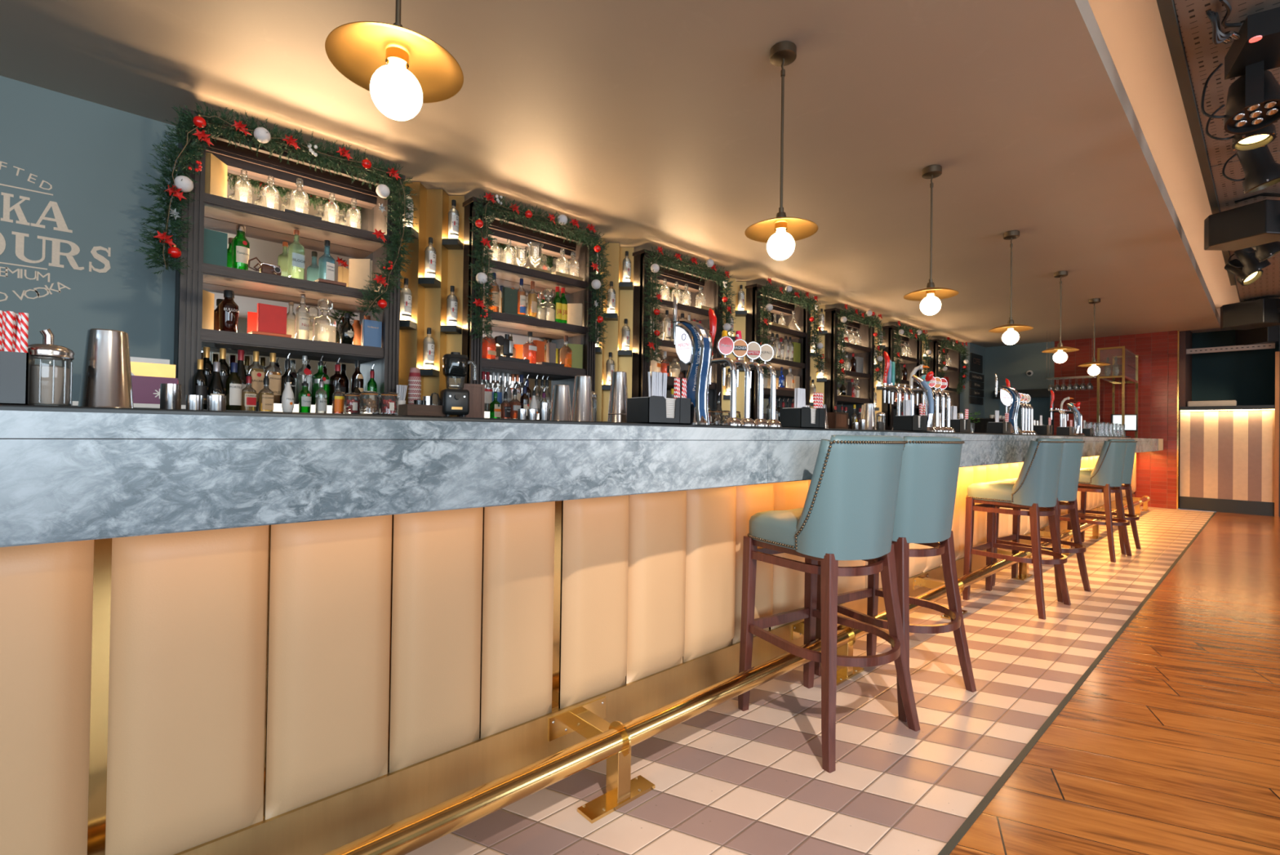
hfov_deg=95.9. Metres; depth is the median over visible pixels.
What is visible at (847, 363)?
bottle
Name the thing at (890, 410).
display cabinet
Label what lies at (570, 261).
decanter
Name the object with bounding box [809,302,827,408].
shelving unit
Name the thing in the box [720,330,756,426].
tap
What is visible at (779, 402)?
bottle
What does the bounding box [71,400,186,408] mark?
tray
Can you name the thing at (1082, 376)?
glass rack
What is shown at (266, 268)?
camera
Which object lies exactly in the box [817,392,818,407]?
striped straw
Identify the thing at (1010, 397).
tower
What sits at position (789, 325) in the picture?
decanter
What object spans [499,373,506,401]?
bottle
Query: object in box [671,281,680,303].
decanter
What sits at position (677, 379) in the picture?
striped straw
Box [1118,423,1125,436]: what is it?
pint glass
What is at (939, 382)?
tap
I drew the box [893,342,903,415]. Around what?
mirror
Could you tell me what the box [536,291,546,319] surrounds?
decanter
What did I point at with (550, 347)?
book
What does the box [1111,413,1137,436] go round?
screen
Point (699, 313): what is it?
shelf
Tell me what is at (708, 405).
bottle
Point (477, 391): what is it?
box
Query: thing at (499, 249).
decanter
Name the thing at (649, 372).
straw
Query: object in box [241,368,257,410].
bottle
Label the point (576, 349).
book
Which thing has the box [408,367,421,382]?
paper cup
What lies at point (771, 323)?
book
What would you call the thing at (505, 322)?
shelf
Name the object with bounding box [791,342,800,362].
box
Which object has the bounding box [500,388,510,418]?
bottle
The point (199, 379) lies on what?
wine bottle
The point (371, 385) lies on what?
bottle
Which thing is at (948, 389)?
shelf
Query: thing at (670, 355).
mirror
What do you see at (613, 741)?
rail
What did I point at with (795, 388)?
straw
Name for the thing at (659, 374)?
straw
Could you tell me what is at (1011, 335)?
pendant lamp
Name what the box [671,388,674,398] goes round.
bottle
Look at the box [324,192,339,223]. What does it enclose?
decanter
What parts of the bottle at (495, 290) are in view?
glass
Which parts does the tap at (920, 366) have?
tap handle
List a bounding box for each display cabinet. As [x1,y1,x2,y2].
[173,106,405,414]
[462,196,599,413]
[631,248,724,424]
[744,283,810,419]
[823,307,874,425]
[881,324,922,430]
[927,338,961,418]
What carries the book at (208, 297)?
on the display cabinet at (269, 231)
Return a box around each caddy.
[0,351,35,404]
[626,395,691,424]
[779,406,825,428]
[893,414,927,431]
[944,418,970,432]
[986,421,1010,433]
[1033,424,1052,435]
[1056,426,1074,435]
[1082,427,1093,435]
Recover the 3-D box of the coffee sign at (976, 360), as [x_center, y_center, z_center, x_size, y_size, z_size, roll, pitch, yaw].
[6.450,-0.922,11.044,0.720,0.955,0.032,1,-1,-42]
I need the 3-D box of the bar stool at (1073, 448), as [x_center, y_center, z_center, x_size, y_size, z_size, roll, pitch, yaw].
[2.963,0.636,4.274,0.532,1.116,0.549,1,-1,-36]
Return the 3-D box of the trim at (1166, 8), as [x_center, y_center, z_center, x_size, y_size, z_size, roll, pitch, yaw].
[1.964,-1.958,2.219,14.400,0.200,0.045,1,-1,-42]
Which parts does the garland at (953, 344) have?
stem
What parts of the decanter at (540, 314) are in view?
glass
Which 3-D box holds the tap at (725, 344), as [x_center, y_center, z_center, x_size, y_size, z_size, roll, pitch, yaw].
[0.379,-0.284,2.637,0.200,0.553,0.090,0,-1,36]
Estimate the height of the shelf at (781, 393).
0.072 m
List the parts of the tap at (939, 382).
spout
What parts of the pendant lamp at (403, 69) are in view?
lamp shade, bulb, rod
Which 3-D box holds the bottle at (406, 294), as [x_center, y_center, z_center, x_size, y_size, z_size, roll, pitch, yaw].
[-1.651,-0.899,4.067,0.081,0.300,0.080,1,-1,32]
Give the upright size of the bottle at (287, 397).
0.250 m
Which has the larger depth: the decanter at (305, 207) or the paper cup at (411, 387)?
the paper cup at (411, 387)
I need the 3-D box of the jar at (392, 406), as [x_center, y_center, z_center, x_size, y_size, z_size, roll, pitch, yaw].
[-1.554,-0.148,3.574,0.105,0.140,0.103,0,-1,36]
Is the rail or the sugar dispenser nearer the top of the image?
the sugar dispenser
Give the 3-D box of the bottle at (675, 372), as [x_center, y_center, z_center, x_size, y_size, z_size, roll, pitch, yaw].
[0.355,-0.591,5.859,0.099,0.209,0.113,1,-1,28]
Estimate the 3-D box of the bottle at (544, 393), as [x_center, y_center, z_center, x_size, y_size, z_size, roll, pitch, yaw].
[-0.766,-0.188,4.593,0.060,0.258,0.059,1,-1,28]
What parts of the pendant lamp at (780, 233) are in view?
bulb, lamp shade, rod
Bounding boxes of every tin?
[77,328,133,408]
[549,384,572,421]
[571,375,593,421]
[607,400,626,422]
[608,371,627,414]
[822,404,827,428]
[860,404,863,419]
[862,403,875,429]
[933,412,940,426]
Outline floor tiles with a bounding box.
[404,506,1213,854]
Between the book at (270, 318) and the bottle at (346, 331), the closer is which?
the book at (270, 318)
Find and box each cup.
[395,384,407,415]
[407,393,421,398]
[407,398,420,402]
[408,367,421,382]
[408,380,421,386]
[408,385,421,390]
[408,389,421,394]
[422,395,432,404]
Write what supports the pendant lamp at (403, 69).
hanging from the ceiling at (646, 123)
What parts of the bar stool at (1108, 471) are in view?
leg, seat rail, seat, backrest, nail trim, leg, leg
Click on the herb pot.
(973, 427)
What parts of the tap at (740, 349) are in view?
spout, tap handle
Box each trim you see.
[937,511,1216,854]
[1155,0,1235,285]
[1167,330,1177,508]
[1176,329,1179,509]
[1274,351,1279,516]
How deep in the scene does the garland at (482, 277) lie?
4.37 m
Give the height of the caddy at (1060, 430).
0.105 m
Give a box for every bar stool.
[737,435,919,772]
[813,435,976,721]
[962,437,1071,619]
[992,438,1090,602]
[1059,439,1132,562]
[1066,439,1141,554]
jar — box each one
[32,355,72,406]
[343,392,360,413]
[360,391,380,414]
[379,391,399,414]
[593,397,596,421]
[707,408,712,424]
[711,409,721,424]
[720,410,729,424]
[736,410,740,419]
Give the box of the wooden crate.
[826,412,848,428]
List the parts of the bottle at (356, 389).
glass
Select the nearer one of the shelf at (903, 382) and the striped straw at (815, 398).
the striped straw at (815, 398)
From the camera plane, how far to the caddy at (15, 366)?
1.14 m
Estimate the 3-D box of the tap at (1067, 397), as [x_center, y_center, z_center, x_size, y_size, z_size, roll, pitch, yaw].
[5.339,-0.140,7.169,0.200,0.483,0.090,0,-1,36]
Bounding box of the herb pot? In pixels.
[960,410,980,432]
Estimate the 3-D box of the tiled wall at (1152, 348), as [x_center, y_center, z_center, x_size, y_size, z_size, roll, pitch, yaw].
[8.192,-0.128,10.000,0.150,2.890,1.660,1,-1,-42]
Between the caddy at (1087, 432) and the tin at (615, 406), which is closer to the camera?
the tin at (615, 406)
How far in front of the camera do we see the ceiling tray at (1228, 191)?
4.44 m
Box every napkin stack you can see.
[631,396,675,417]
[789,407,816,423]
[918,415,921,427]
[944,418,965,429]
[956,413,964,418]
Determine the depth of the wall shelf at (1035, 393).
10.66 m
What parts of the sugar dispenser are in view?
spout, lid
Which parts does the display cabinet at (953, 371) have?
crown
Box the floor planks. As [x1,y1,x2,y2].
[949,511,1279,854]
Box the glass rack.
[1044,325,1096,379]
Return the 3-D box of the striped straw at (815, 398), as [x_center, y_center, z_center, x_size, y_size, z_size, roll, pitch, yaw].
[0.917,-0.092,3.029,0.020,0.180,0.011,1,-1,25]
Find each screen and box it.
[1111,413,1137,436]
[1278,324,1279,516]
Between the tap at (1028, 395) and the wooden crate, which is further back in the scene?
the wooden crate
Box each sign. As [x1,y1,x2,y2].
[0,160,111,301]
[969,352,984,404]
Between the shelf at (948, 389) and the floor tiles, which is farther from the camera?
the shelf at (948, 389)
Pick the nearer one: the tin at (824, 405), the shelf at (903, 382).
the tin at (824, 405)
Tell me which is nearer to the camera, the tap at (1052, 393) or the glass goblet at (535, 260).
the glass goblet at (535, 260)
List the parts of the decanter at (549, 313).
glass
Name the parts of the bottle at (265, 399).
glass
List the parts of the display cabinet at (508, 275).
crown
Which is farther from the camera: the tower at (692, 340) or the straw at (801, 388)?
the straw at (801, 388)
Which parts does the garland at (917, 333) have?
stem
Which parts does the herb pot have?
glass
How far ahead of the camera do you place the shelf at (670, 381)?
5.85 m
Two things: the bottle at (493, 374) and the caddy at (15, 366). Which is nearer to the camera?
the caddy at (15, 366)
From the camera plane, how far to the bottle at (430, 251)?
4.16 m
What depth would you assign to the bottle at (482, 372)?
4.42 m
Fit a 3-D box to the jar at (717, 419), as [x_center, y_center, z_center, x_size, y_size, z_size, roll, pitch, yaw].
[0.752,-0.101,5.709,0.108,0.149,0.108,1,0,6]
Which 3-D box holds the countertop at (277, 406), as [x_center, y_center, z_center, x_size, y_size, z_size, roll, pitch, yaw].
[1.092,0.556,6.464,13.320,1.258,0.690,1,-1,-42]
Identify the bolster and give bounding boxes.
[1186,400,1236,406]
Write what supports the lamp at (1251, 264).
hanging from the ceiling tray at (1228, 191)
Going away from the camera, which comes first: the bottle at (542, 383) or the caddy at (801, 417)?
the caddy at (801, 417)
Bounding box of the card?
[129,356,175,377]
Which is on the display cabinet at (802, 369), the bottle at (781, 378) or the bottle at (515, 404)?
the bottle at (781, 378)
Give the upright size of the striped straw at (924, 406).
0.180 m
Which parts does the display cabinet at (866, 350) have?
crown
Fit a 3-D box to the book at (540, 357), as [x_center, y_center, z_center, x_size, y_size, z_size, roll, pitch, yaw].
[-0.840,-0.626,4.781,0.035,0.180,0.110,1,-1,28]
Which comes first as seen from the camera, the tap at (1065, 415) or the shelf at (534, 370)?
the shelf at (534, 370)
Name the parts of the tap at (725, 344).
spout, tap handle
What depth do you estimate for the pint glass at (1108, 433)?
7.69 m
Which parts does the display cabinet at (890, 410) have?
crown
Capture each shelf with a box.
[185,328,392,361]
[190,262,393,306]
[191,191,394,252]
[398,182,464,417]
[475,358,586,378]
[476,309,591,337]
[477,257,586,293]
[595,238,634,421]
[649,337,715,354]
[650,297,716,320]
[650,375,715,389]
[760,322,805,339]
[760,357,805,369]
[763,387,794,398]
[837,340,871,353]
[837,368,870,379]
[837,395,870,404]
[893,353,919,364]
[893,401,918,408]
[894,378,919,386]
[937,363,957,372]
[937,386,957,392]
[938,406,957,412]
[993,388,1052,399]
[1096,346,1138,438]
[1102,364,1133,371]
[1102,377,1132,382]
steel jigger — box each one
[160,383,181,409]
[185,395,203,409]
[207,395,226,410]
[517,408,526,419]
[527,408,536,419]
[538,402,548,420]
[853,422,858,429]
[858,419,865,429]
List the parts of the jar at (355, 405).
lid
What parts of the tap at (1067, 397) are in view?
tap handle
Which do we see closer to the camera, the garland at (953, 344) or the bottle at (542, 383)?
the bottle at (542, 383)
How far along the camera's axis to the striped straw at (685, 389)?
2.34 m
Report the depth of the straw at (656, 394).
2.32 m
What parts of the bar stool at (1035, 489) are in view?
leg, nail trim, leg, seat, seat rail, leg, backrest, nail trim, leg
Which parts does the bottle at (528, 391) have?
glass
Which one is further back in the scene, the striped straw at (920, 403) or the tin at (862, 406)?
the tin at (862, 406)
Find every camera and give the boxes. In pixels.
[248,257,281,275]
[494,333,513,357]
[1026,369,1033,376]
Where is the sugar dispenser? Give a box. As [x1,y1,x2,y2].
[27,328,74,406]
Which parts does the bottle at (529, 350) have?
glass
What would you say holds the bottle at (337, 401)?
on the countertop at (277, 406)
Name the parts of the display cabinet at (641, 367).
crown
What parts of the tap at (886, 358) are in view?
spout, tap handle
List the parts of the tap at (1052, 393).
tap handle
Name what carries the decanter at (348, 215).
on the display cabinet at (269, 231)
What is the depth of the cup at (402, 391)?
3.76 m
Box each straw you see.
[0,310,2,351]
[1,311,6,351]
[4,311,13,351]
[12,312,16,351]
[14,312,21,351]
[15,313,17,330]
[20,312,28,352]
[648,371,651,396]
[651,371,653,395]
[653,371,656,395]
[655,372,658,395]
[657,372,660,395]
[660,372,662,395]
[662,373,665,396]
[664,373,667,397]
[673,377,675,398]
[675,377,678,398]
[678,377,679,397]
[681,377,684,397]
[684,377,686,397]
[794,387,796,407]
[796,387,799,407]
[798,387,800,407]
[800,388,802,407]
[803,388,804,406]
[813,392,816,408]
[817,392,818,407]
[818,392,821,408]
[821,392,823,408]
[902,400,904,415]
[905,400,906,415]
[909,400,911,415]
[920,403,921,415]
[923,403,925,415]
[952,405,954,418]
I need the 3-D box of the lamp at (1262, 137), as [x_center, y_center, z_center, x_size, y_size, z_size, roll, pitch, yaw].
[3.348,-1.708,3.213,0.171,0.312,0.267,1,-1,-31]
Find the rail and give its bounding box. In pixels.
[321,495,1150,854]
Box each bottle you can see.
[192,359,207,408]
[203,346,213,395]
[208,361,224,395]
[218,289,238,332]
[218,347,230,395]
[225,362,241,410]
[231,224,249,270]
[236,349,248,391]
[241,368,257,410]
[246,351,264,402]
[257,370,274,411]
[264,352,281,403]
[280,353,295,404]
[281,369,294,412]
[287,229,304,279]
[294,293,310,339]
[296,355,311,404]
[297,376,311,412]
[311,355,329,404]
[315,374,327,413]
[318,240,335,280]
[328,357,346,404]
[331,377,344,413]
[339,312,354,344]
[351,360,364,392]
[351,373,360,413]
[366,364,377,405]
[400,278,412,320]
[401,186,413,227]
[422,327,435,368]
[424,236,435,278]
[446,285,457,325]
[448,200,459,239]
[481,371,487,411]
[482,326,496,359]
[483,371,492,411]
[488,272,499,311]
[488,372,497,411]
[489,387,501,417]
[493,372,502,404]
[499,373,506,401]
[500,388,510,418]
[505,373,511,402]
[509,373,516,399]
[509,384,520,418]
[512,374,521,401]
[516,374,524,395]
[517,278,526,315]
[520,381,528,418]
[522,331,537,364]
[524,374,531,408]
[527,280,537,318]
[528,386,537,419]
[534,375,540,413]
[537,376,546,402]
[540,387,546,402]
[544,376,551,413]
[552,286,561,322]
[559,335,572,367]
[560,287,567,323]
[605,351,614,384]
[606,280,615,312]
[621,318,630,350]
[622,250,631,281]
[649,306,653,336]
[650,350,661,374]
[660,351,669,376]
[662,310,671,341]
[669,358,680,377]
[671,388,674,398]
[707,391,711,418]
[715,392,722,424]
[725,368,730,395]
[726,311,733,336]
[737,284,744,310]
[766,396,770,420]
[768,333,776,358]
[773,333,780,359]
[775,397,780,420]
[775,407,777,419]
[778,366,784,387]
[780,335,784,359]
[782,336,789,360]
[782,397,784,408]
[786,368,794,388]
[786,398,789,408]
[788,337,793,361]
[809,379,816,402]
[810,331,816,352]
[817,360,824,377]
[818,308,824,330]
[839,382,846,395]
[844,351,849,370]
[844,406,848,428]
[850,351,856,372]
[851,378,855,397]
[851,404,857,428]
[857,408,861,428]
[873,387,876,407]
[874,345,876,364]
[876,366,882,386]
[901,386,903,400]
[902,362,906,380]
[1104,355,1111,376]
[1112,355,1119,375]
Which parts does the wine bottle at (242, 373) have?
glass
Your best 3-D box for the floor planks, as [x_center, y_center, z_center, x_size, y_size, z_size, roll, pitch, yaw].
[5.571,1.240,1.752,19.200,0.060,6.088,1,-1,-42]
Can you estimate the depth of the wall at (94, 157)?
3.15 m
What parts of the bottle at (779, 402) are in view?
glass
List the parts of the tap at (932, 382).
spout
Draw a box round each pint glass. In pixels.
[1084,422,1093,435]
[1089,422,1097,435]
[1093,422,1102,435]
[1097,422,1106,435]
[1098,422,1106,436]
[1101,422,1110,435]
[1106,422,1114,436]
[1110,422,1118,436]
[1114,423,1122,436]
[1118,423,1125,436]
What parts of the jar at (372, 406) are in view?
lid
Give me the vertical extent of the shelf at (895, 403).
0.072 m
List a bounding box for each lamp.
[324,0,463,120]
[744,40,817,260]
[903,164,959,315]
[988,230,1033,344]
[1041,271,1079,363]
[1077,297,1110,375]
[1200,60,1279,134]
[1205,0,1279,79]
[1205,104,1275,151]
[1222,145,1279,193]
[1224,258,1263,285]
[1227,247,1271,275]
[1240,240,1279,262]
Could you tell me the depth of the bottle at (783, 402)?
6.90 m
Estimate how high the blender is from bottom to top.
0.425 m
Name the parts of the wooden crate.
frame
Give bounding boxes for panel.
[0,452,1136,854]
[1179,404,1275,515]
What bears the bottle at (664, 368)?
on the book
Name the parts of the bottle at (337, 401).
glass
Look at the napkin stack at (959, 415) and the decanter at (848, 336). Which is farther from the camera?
the decanter at (848, 336)
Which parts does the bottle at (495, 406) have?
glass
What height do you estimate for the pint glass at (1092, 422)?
0.188 m
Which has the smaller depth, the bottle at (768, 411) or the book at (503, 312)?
the book at (503, 312)
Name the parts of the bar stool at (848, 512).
leg, nail trim, seat, seat rail, leg, leg, backrest, nail trim, leg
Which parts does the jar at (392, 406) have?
lid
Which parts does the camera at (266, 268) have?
plate, len glass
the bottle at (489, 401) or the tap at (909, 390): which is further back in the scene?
the bottle at (489, 401)
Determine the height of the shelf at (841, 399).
0.072 m
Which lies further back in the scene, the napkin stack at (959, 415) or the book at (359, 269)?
the napkin stack at (959, 415)
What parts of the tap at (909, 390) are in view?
spout, tap handle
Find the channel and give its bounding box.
[1186,342,1275,354]
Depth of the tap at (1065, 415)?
7.07 m
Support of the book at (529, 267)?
on the display cabinet at (508, 275)
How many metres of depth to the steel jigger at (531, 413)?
2.06 m
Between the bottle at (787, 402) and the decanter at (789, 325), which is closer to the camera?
the bottle at (787, 402)
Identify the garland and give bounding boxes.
[133,102,416,322]
[466,191,611,348]
[641,245,737,362]
[755,278,826,378]
[833,303,885,385]
[891,320,933,386]
[937,337,970,395]
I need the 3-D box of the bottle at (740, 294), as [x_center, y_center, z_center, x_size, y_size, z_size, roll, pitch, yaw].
[1.163,-1.487,6.634,0.081,0.300,0.080,1,-1,32]
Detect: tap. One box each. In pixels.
[708,307,742,426]
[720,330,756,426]
[734,330,769,426]
[749,343,782,426]
[882,351,901,430]
[886,360,908,403]
[890,361,914,415]
[909,364,937,431]
[915,376,943,431]
[920,376,949,431]
[933,377,955,431]
[1005,377,1027,434]
[1013,387,1034,434]
[1019,392,1031,434]
[1019,394,1036,434]
[1049,389,1062,426]
[1049,394,1064,419]
[1059,408,1066,426]
[1060,396,1075,428]
[1066,405,1085,435]
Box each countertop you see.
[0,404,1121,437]
[0,409,1163,546]
[34,402,888,439]
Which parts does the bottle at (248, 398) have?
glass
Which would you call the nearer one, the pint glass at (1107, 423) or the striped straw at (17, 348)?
the striped straw at (17, 348)
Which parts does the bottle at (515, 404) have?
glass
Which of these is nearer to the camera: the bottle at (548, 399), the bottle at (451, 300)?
the bottle at (451, 300)
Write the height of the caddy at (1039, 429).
0.105 m
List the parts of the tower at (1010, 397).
tap handle, spout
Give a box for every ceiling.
[0,0,1220,347]
[1088,0,1240,333]
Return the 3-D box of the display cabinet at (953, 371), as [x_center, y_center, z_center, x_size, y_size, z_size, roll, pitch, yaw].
[5.528,-0.736,10.648,1.190,1.640,0.345,1,-1,-42]
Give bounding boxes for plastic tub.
[413,400,423,404]
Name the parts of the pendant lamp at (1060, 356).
lamp shade, rod, bulb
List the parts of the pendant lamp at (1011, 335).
bulb, lamp shade, rod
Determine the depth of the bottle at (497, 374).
4.50 m
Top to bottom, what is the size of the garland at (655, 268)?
1.122 m
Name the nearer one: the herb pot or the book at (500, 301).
the book at (500, 301)
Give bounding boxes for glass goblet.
[514,245,529,266]
[527,242,543,267]
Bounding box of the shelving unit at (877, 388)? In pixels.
[874,322,885,421]
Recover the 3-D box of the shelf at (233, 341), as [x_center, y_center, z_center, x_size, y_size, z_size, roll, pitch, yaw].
[-2.150,-0.505,3.610,1.110,0.072,0.253,1,-1,-42]
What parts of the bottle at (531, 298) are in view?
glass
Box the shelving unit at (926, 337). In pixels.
[921,337,931,415]
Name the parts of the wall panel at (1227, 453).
stripe panel, stripe panel, stripe panel, stripe panel, stripe panel, stripe panel, stripe panel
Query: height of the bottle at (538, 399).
0.314 m
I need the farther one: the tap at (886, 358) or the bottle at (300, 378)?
the tap at (886, 358)
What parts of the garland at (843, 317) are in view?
stem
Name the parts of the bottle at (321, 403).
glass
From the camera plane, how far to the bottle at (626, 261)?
5.43 m
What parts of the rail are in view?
wall plate, arm, foot plate, post, wall plate, post, foot plate, wall plate, arm, foot plate, arm, foot plate, post, arm, post, post, foot plate, arm, post, post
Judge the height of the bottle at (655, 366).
0.275 m
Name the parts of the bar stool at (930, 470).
leg, leg, seat rail, leg, backrest, nail trim, leg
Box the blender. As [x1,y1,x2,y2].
[440,351,476,417]
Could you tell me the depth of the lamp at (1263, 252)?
5.17 m
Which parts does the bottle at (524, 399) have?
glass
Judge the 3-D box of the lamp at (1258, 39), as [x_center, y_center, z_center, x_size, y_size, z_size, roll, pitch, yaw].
[2.789,-1.789,2.597,0.582,0.163,0.316,1,-1,-42]
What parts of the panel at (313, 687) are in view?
padded panel, padded panel, padded panel, padded panel, padded panel, padded panel, padded panel, padded panel, padded panel, padded panel, padded panel, padded panel, padded panel, padded panel, padded panel, padded panel, padded panel, padded panel, padded panel, padded panel, padded panel, padded panel, padded panel, padded panel, padded panel, padded panel, padded panel, padded panel, padded panel, padded panel, padded panel, padded panel, padded panel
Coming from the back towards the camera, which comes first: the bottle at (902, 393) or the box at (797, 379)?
the bottle at (902, 393)
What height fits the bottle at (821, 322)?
0.300 m
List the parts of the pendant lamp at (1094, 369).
lamp shade, bulb, rod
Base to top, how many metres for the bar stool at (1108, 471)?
1.116 m
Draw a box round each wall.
[0,75,177,404]
[955,342,985,417]
[984,341,1054,417]
[999,390,1053,434]
[1053,331,1168,507]
[1177,329,1279,508]
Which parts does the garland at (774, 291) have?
stem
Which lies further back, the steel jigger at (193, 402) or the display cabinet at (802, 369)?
the display cabinet at (802, 369)
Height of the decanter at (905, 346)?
0.265 m
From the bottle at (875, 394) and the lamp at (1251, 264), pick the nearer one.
the lamp at (1251, 264)
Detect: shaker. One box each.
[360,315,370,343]
[591,391,596,421]
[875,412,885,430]
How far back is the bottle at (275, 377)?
3.49 m
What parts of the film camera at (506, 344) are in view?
plate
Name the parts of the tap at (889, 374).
spout, tap handle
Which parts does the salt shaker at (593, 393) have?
lid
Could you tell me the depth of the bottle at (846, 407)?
7.91 m
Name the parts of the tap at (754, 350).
spout, tap handle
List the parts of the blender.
lid, name plate, handle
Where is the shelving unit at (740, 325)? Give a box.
[721,278,746,424]
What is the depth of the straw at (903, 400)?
3.86 m
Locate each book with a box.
[201,289,214,329]
[203,228,227,266]
[204,152,227,197]
[248,330,291,337]
[256,302,287,333]
[283,208,321,219]
[314,278,346,286]
[348,258,372,289]
[361,319,382,346]
[495,355,529,363]
[498,288,501,312]
[502,286,517,313]
[502,311,534,318]
[525,266,550,273]
[533,339,544,362]
[536,361,564,366]
[546,342,555,363]
[551,271,582,280]
[566,343,582,368]
[567,303,582,325]
[694,305,715,311]
[768,322,788,328]
[776,386,794,391]
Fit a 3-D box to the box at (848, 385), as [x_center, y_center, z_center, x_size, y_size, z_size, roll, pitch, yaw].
[2.978,-0.549,8.256,0.050,0.200,0.140,0,-1,45]
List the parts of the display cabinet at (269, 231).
crown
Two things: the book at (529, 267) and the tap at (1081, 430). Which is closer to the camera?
the book at (529, 267)
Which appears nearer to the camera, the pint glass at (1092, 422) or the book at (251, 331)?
the book at (251, 331)
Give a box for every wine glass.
[1053,378,1059,390]
[1086,377,1092,389]
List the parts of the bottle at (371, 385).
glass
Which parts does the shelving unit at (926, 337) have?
folded panel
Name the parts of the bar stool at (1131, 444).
leg, seat, leg, backrest, leg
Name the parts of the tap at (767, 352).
spout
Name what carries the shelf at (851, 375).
attached to the display cabinet at (866, 350)
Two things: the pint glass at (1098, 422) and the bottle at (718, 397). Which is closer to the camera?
the bottle at (718, 397)
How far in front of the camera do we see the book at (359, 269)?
3.82 m
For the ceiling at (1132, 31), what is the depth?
3.66 m
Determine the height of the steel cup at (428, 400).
0.120 m
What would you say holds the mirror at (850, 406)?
attached to the display cabinet at (866, 350)
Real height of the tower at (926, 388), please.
0.410 m
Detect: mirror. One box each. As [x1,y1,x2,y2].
[201,168,373,405]
[481,237,570,413]
[649,279,698,398]
[760,309,788,419]
[836,328,854,425]
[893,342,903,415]
[937,354,943,413]
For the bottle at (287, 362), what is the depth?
3.54 m
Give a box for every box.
[71,375,186,408]
[457,382,484,417]
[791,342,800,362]
[793,375,799,388]
[844,381,852,395]
[854,356,863,373]
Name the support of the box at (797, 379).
on the display cabinet at (802, 369)
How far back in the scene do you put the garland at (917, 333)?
9.04 m
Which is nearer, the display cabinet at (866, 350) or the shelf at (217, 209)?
the shelf at (217, 209)
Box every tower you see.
[672,293,712,425]
[911,371,935,431]
[995,373,1020,433]
[1066,401,1081,435]
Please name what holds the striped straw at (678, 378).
in the caddy at (652, 409)
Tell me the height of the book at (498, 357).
0.028 m
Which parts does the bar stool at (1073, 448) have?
leg, seat, leg, leg, backrest, nail trim, leg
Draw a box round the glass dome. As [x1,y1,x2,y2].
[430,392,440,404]
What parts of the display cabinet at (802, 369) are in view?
crown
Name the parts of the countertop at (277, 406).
lit panel, lit panel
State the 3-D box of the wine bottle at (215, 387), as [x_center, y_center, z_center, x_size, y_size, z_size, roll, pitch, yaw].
[-2.326,-0.226,3.168,0.073,0.267,0.072,1,-1,28]
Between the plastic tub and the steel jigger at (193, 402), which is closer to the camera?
the steel jigger at (193, 402)
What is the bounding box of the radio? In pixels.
[681,369,688,377]
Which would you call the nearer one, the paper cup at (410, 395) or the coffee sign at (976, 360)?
the paper cup at (410, 395)
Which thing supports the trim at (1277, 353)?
attached to the wall at (1246, 377)
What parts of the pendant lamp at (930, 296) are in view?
bulb, rod, lamp shade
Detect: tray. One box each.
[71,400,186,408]
[398,404,445,416]
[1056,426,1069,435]
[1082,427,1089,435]
[1173,0,1279,166]
[1210,150,1279,260]
[1235,257,1279,302]
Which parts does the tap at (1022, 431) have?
tap handle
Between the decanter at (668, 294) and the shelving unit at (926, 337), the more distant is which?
the shelving unit at (926, 337)
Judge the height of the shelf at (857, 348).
0.062 m
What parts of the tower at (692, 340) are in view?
spout, tap handle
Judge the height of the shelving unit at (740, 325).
1.685 m
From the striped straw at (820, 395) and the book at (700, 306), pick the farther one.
the book at (700, 306)
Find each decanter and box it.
[235,168,252,204]
[262,175,279,209]
[289,177,308,213]
[312,298,337,342]
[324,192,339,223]
[346,198,360,229]
[489,237,500,261]
[502,239,514,264]
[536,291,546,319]
[540,288,555,321]
[555,248,568,274]
[568,251,579,276]
[660,278,669,301]
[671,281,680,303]
[681,284,690,306]
[695,285,705,306]
[778,312,785,325]
[787,311,801,331]
[841,326,849,342]
[848,328,855,344]
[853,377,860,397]
[855,329,861,345]
[901,342,908,356]
[904,342,911,357]
[945,354,951,366]
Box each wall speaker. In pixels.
[1204,192,1279,250]
[1220,295,1279,329]
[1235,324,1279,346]
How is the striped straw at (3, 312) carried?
in the caddy at (15, 366)
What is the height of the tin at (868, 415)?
0.185 m
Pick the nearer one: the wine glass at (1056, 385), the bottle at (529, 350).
the bottle at (529, 350)
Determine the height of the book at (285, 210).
0.016 m
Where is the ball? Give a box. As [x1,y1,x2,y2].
[679,371,684,378]

